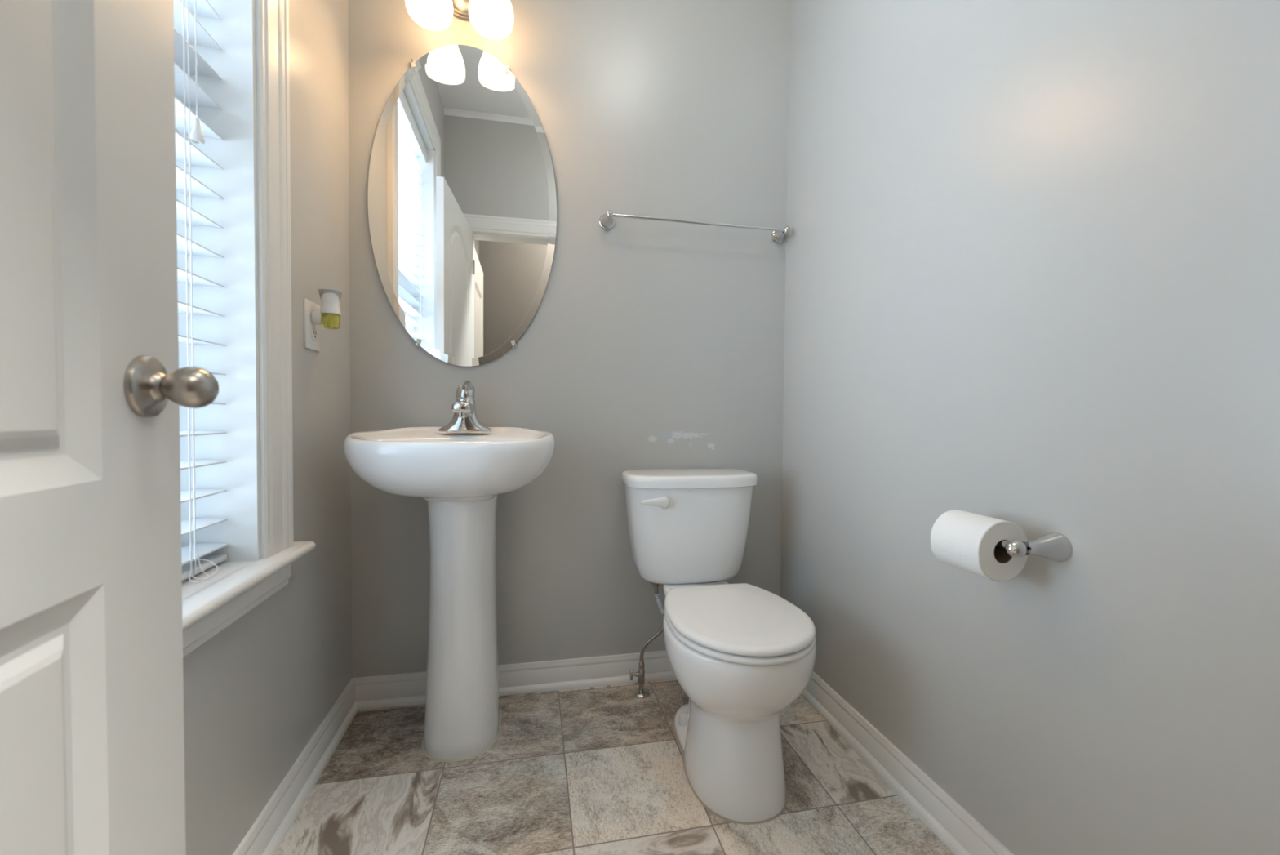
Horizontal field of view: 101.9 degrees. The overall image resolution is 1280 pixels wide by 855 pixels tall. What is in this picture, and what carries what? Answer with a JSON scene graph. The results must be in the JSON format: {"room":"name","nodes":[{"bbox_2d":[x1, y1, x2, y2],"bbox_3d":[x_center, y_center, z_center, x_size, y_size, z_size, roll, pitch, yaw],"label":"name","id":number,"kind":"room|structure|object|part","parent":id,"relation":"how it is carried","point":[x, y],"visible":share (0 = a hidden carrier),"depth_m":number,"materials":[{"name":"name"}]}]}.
{"room":"bathroom","nodes":[
{"label":"bathroom","id":0,"kind":"room"},
{"bbox_2d":[182,0,351,854],"bbox_3d":[-0.771,-0.505,0.608,0.200,2.765,1.878,0,2,-12],"label":"wall","id":1,"kind":"structure","parent":0,"point":[257,691],"depth_m":1.23,"materials":[{"name":"grey paint"}]},
{"bbox_2d":[175,0,315,657],"bbox_3d":[-0.736,-0.609,0.580,0.246,1.938,1.140,0,2,-12],"label":"window","id":2,"kind":"structure","parent":1,"relation":"in","point":[252,94],"depth_m":1.01,"materials":[{"name":"white paint"}]},
{"bbox_2d":[173,0,227,582],"bbox_3d":[-0.732,-0.592,0.587,0.094,1.733,0.819,0,2,-12],"label":"window blind","id":3,"kind":"object","parent":2,"relation":"attached to","point":[188,31],"visible":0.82,"depth_m":0.93,"materials":[{"name":"white plastic"}]},
{"bbox_3d":[-0.806,-0.581,0.878,0.069,1.678,0.014,0,2,-12],"label":"ladder cord","id":4,"kind":"part","parent":3,"relation":"part of","materials":[{"name":"white fabric"}]},
{"bbox_3d":[-0.764,-0.983,0.888,0.002,0.895,0.002,-1,2,-42],"label":"lift cord","id":5,"kind":"part","parent":3,"relation":"part of","materials":[{"name":"white fabric"}]},
{"bbox_3d":[-0.752,0.263,0.608,0.064,0.012,0.815,0,2,-12],"label":"rail","id":6,"kind":"part","parent":3,"relation":"part of","materials":[{"name":"white plastic"}]},
{"bbox_3d":[-0.724,0.284,0.607,0.206,0.020,1.140,0,2,-12],"label":"sill","id":7,"kind":"part","parent":2,"relation":"part of","materials":[{"name":"white paint"}]},
{"bbox_3d":[-0.656,-0.652,0.601,0.021,1.852,1.057,0,2,-12],"label":"casing","id":8,"kind":"part","parent":2,"relation":"part of","materials":[{"name":"white paint"}]},
{"bbox_2d":[232,677,358,854],"bbox_3d":[-0.685,0.831,0.725,0.025,0.089,1.758,0,2,-12],"label":"baseboard","id":9,"kind":"structure","parent":1,"relation":"attached to","point":[268,830],"depth_m":1.19,"materials":[{"name":"white paint"}]},
{"bbox_2d":[303,297,320,351],"bbox_3d":[-0.807,-0.251,1.280,0.010,0.118,0.087,0,2,-12],"label":"wall outlet","id":10,"kind":"object","parent":1,"relation":"attached to","point":[311,331],"visible":0.84,"depth_m":1.26,"materials":[{"name":"white plastic"}]},
{"bbox_2d":[311,328,317,340],"bbox_3d":[-0.804,-0.230,1.281,0.004,0.029,0.031,0,2,-12],"label":"receptacle","id":11,"kind":"object","parent":10,"relation":"attached to","point":[313,331],"depth_m":1.28,"materials":[{"name":"grey plastic"}]},
{"bbox_2d":[311,288,342,329],"bbox_3d":[-0.770,-0.289,1.280,0.061,0.091,0.052,0,2,-12],"label":"air freshener","id":12,"kind":"object","parent":10,"relation":"attached to","point":[329,315],"visible":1,"depth_m":1.26,"materials":[{"name":"white plastic"}]},
{"bbox_2d":[320,312,340,329],"bbox_3d":[-0.764,-0.262,1.282,0.039,0.035,0.043,0,2,-12],"label":"oil bottle","id":13,"kind":"object","parent":12,"relation":"on","point":[328,320],"depth_m":1.27,"materials":[{"name":"yellow liquid"}]},
{"bbox_2d":[347,0,790,677],"bbox_3d":[-0.188,-0.530,1.751,1.811,2.765,0.120,0,2,-12],"label":"wall","id":14,"kind":"structure","parent":0,"point":[647,344],"depth_m":1.71,"materials":[{"name":"grey paint"}]},
{"bbox_2d":[404,0,513,39],"bbox_3d":[-0.510,-1.276,1.495,0.289,0.274,0.208,0,2,-12],"label":"vanity light","id":15,"kind":"object","parent":14,"relation":"attached to","point":[493,20],"visible":1,"depth_m":1.49,"materials":[{"name":"white glass"}]},
{"bbox_3d":[-0.583,-1.214,1.439,0.124,0.152,0.125,0,2,-12],"label":"lamp shade","id":16,"kind":"part","parent":15,"relation":"part of","materials":[{"name":"white glass"}]},
{"bbox_3d":[-0.584,-1.204,1.442,0.056,0.087,0.056,0,2,-12],"label":"bulb","id":17,"kind":"part","parent":15,"relation":"part of","materials":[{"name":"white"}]},
{"bbox_3d":[-0.421,-1.214,1.473,0.124,0.152,0.125,0,2,-12],"label":"lamp shade","id":18,"kind":"part","parent":15,"relation":"part of","materials":[{"name":"white glass"}]},
{"bbox_3d":[-0.422,-1.204,1.476,0.056,0.087,0.056,0,2,-12],"label":"bulb","id":19,"kind":"part","parent":15,"relation":"part of","materials":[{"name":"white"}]},
{"bbox_2d":[367,44,556,366],"bbox_3d":[-0.539,-0.680,1.604,0.557,0.981,0.016,0,2,-12],"label":"oval mirror","id":20,"kind":"object","parent":14,"relation":"attached to","point":[462,197],"visible":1,"depth_m":1.60,"materials":[{"name":"clear glass"}]},
{"bbox_2d":[352,649,676,710],"bbox_3d":[-0.185,0.809,1.715,1.411,0.089,0.025,0,2,-12],"label":"baseboard","id":21,"kind":"structure","parent":14,"relation":"attached to","point":[384,691],"depth_m":1.69,"materials":[{"name":"white paint"}]},
{"bbox_2d":[598,209,790,244],"bbox_3d":[0.196,-0.670,1.727,0.660,0.052,0.077,0,2,-12],"label":"towel bar","id":22,"kind":"object","parent":14,"relation":"attached to","point":[606,222],"visible":1,"depth_m":1.70,"materials":[{"name":"silver metal"}]},
{"bbox_3d":[-0.104,-0.672,1.677,0.052,0.052,0.052,0,2,-12],"label":"post","id":23,"kind":"part","parent":22,"relation":"part of","materials":[{"name":"silver metal"}]},
{"bbox_3d":[0.491,-0.670,1.802,0.052,0.052,0.052,0,2,-12],"label":"post","id":24,"kind":"part","parent":22,"relation":"part of","materials":[{"name":"silver metal"}]},
{"bbox_2d":[274,678,954,854],"bbox_3d":[0.492,0.923,0.439,2.750,0.060,3.106,0,2,-12],"label":"floor","id":25,"kind":"structure","parent":0,"point":[599,770],"depth_m":1.23,"materials":[{"name":"tile"}]},
{"bbox_2d":[343,426,555,761],"bbox_3d":[-0.500,0.431,1.423,0.522,0.855,0.435,0,2,-12],"label":"pedestal sink","id":26,"kind":"object","parent":25,"relation":"on","point":[460,476],"visible":0.99,"depth_m":1.35,"materials":[{"name":"white ceramic"}]},
{"bbox_2d":[343,426,555,502],"bbox_3d":[-0.497,0.096,1.415,0.522,0.184,0.435,0,2,-12],"label":"basin","id":27,"kind":"object","parent":26,"relation":"in","point":[428,464],"depth_m":1.24,"materials":[{"name":"white ceramic"}]},
{"bbox_2d":[438,379,491,431],"bbox_3d":[-0.503,-0.062,1.519,0.134,0.150,0.131,-1,2,-44],"label":"sink faucet","id":28,"kind":"object","parent":26,"relation":"on","point":[464,418],"visible":1,"depth_m":1.51,"materials":[{"name":"silver metal"}]},
{"bbox_3d":[-0.507,-0.050,1.484,0.057,0.053,0.079,0,2,-12],"label":"spout","id":29,"kind":"part","parent":28,"relation":"part of","materials":[{"name":"silver metal"}]},
{"bbox_3d":[-0.514,-0.107,1.529,0.054,0.042,0.053,0,2,-12],"label":"handle","id":30,"kind":"part","parent":28,"relation":"part of","materials":[{"name":"silver metal"}]},
{"bbox_3d":[-0.505,-0.117,1.505,0.034,0.041,0.059,0,2,-12],"label":"lever","id":31,"kind":"part","parent":28,"relation":"part of","materials":[{"name":"silver metal"}]},
{"bbox_2d":[629,667,650,697],"bbox_3d":[0.000,0.808,1.670,0.066,0.097,0.058,0,2,-12],"label":"shutoff valve","id":32,"kind":"object","parent":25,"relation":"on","point":[641,691],"visible":1,"depth_m":1.66,"materials":[{"name":"silver metal"}]},
{"bbox_3d":[-0.023,0.793,1.665,0.018,0.033,0.019,0,2,-12],"label":"handle","id":33,"kind":"part","parent":32,"relation":"part of","materials":[{"name":"silver metal"}]},
{"bbox_2d":[638,582,664,668],"bbox_3d":[0.045,0.625,1.664,0.094,0.296,0.039,0,2,-12],"label":"supply hose","id":34,"kind":"object","parent":32,"relation":"attached to","point":[641,664],"visible":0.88,"depth_m":1.66,"materials":[{"name":"silver metal"}]},
{"bbox_2d":[621,467,816,824],"bbox_3d":[0.205,0.506,1.423,0.425,0.717,0.719,0,2,-12],"label":"toilet","id":35,"kind":"object","parent":25,"relation":"on","point":[741,654],"visible":1,"depth_m":1.21,"materials":[{"name":"white ceramic"}]},
{"bbox_3d":[0.070,0.221,1.532,0.033,0.033,0.031,0,2,-12],"label":"flush lever","id":36,"kind":"part","parent":35,"relation":"part of","materials":[{"name":"white plastic"}]},
{"bbox_3d":[0.156,0.329,1.663,0.405,0.302,0.213,0,2,-12],"label":"tank","id":37,"kind":"part","parent":35,"relation":"part of","materials":[{"name":"white ceramic"}]},
{"bbox_3d":[0.158,0.161,1.654,0.425,0.038,0.229,0,2,-12],"label":"tank lid","id":38,"kind":"part","parent":35,"relation":"part of","materials":[{"name":"white ceramic"}]},
{"bbox_3d":[0.238,0.479,1.275,0.338,0.016,0.417,0,2,-12],"label":"seat","id":39,"kind":"part","parent":35,"relation":"part of","materials":[{"name":"white plastic"}]},
{"bbox_3d":[0.238,0.458,1.274,0.338,0.020,0.417,0,2,-12],"label":"lid","id":40,"kind":"part","parent":35,"relation":"part of","materials":[{"name":"white plastic"}]},
{"bbox_2d":[780,0,1279,854],"bbox_3d":[0.766,-0.500,0.931,0.120,2.765,1.878,0,2,-12],"label":"wall","id":41,"kind":"structure","parent":0,"point":[1032,263],"depth_m":0.89,"materials":[{"name":"grey paint"}]},
{"bbox_2d":[800,671,1013,854],"bbox_3d":[0.671,0.835,1.009,0.025,0.089,1.758,0,2,-12],"label":"baseboard","id":42,"kind":"structure","parent":41,"relation":"attached to","point":[960,832],"depth_m":1.22,"materials":[{"name":"white paint"}]},
{"bbox_2d":[980,514,1071,561],"bbox_3d":[0.647,0.201,0.949,0.102,0.051,0.201,0,2,-12],"label":"paper holder","id":43,"kind":"object","parent":41,"relation":"attached to","point":[1055,546],"visible":0.41,"depth_m":0.86,"materials":[{"name":"silver metal"}]},
{"bbox_2d":[930,509,1027,582],"bbox_3d":[0.613,0.211,0.943,0.105,0.105,0.109,0,2,-12],"label":"toilet paper roll","id":44,"kind":"object","parent":43,"relation":"hanging from","point":[967,541],"visible":0.97,"depth_m":0.90,"materials":[{"name":"white paper"}]},
{"bbox_3d":[0.680,0.203,0.879,0.066,0.051,0.051,0,2,-12],"label":"post","id":45,"kind":"part","parent":43,"relation":"part of","materials":[{"name":"silver metal"}]},
{"bbox_3d":[0.197,-0.479,-0.086,1.411,2.765,0.120,0,2,-12],"label":"wall","id":46,"kind":"structure","parent":0,"visible":0},
{"bbox_2d":[0,0,218,854],"bbox_3d":[-0.435,-0.132,0.261,0.100,2.018,0.780,0,2,-16],"label":"door","id":47,"kind":"structure","parent":46,"relation":"in","point":[93,388],"depth_m":0.49,"materials":[{"name":"white paint"}]},
{"bbox_3d":[-0.505,-0.044,0.572,0.066,0.047,0.047,0,2,-16],"label":"knob","id":48,"kind":"part","parent":47,"relation":"part of","materials":[{"name":"silver metal"}]}
]}

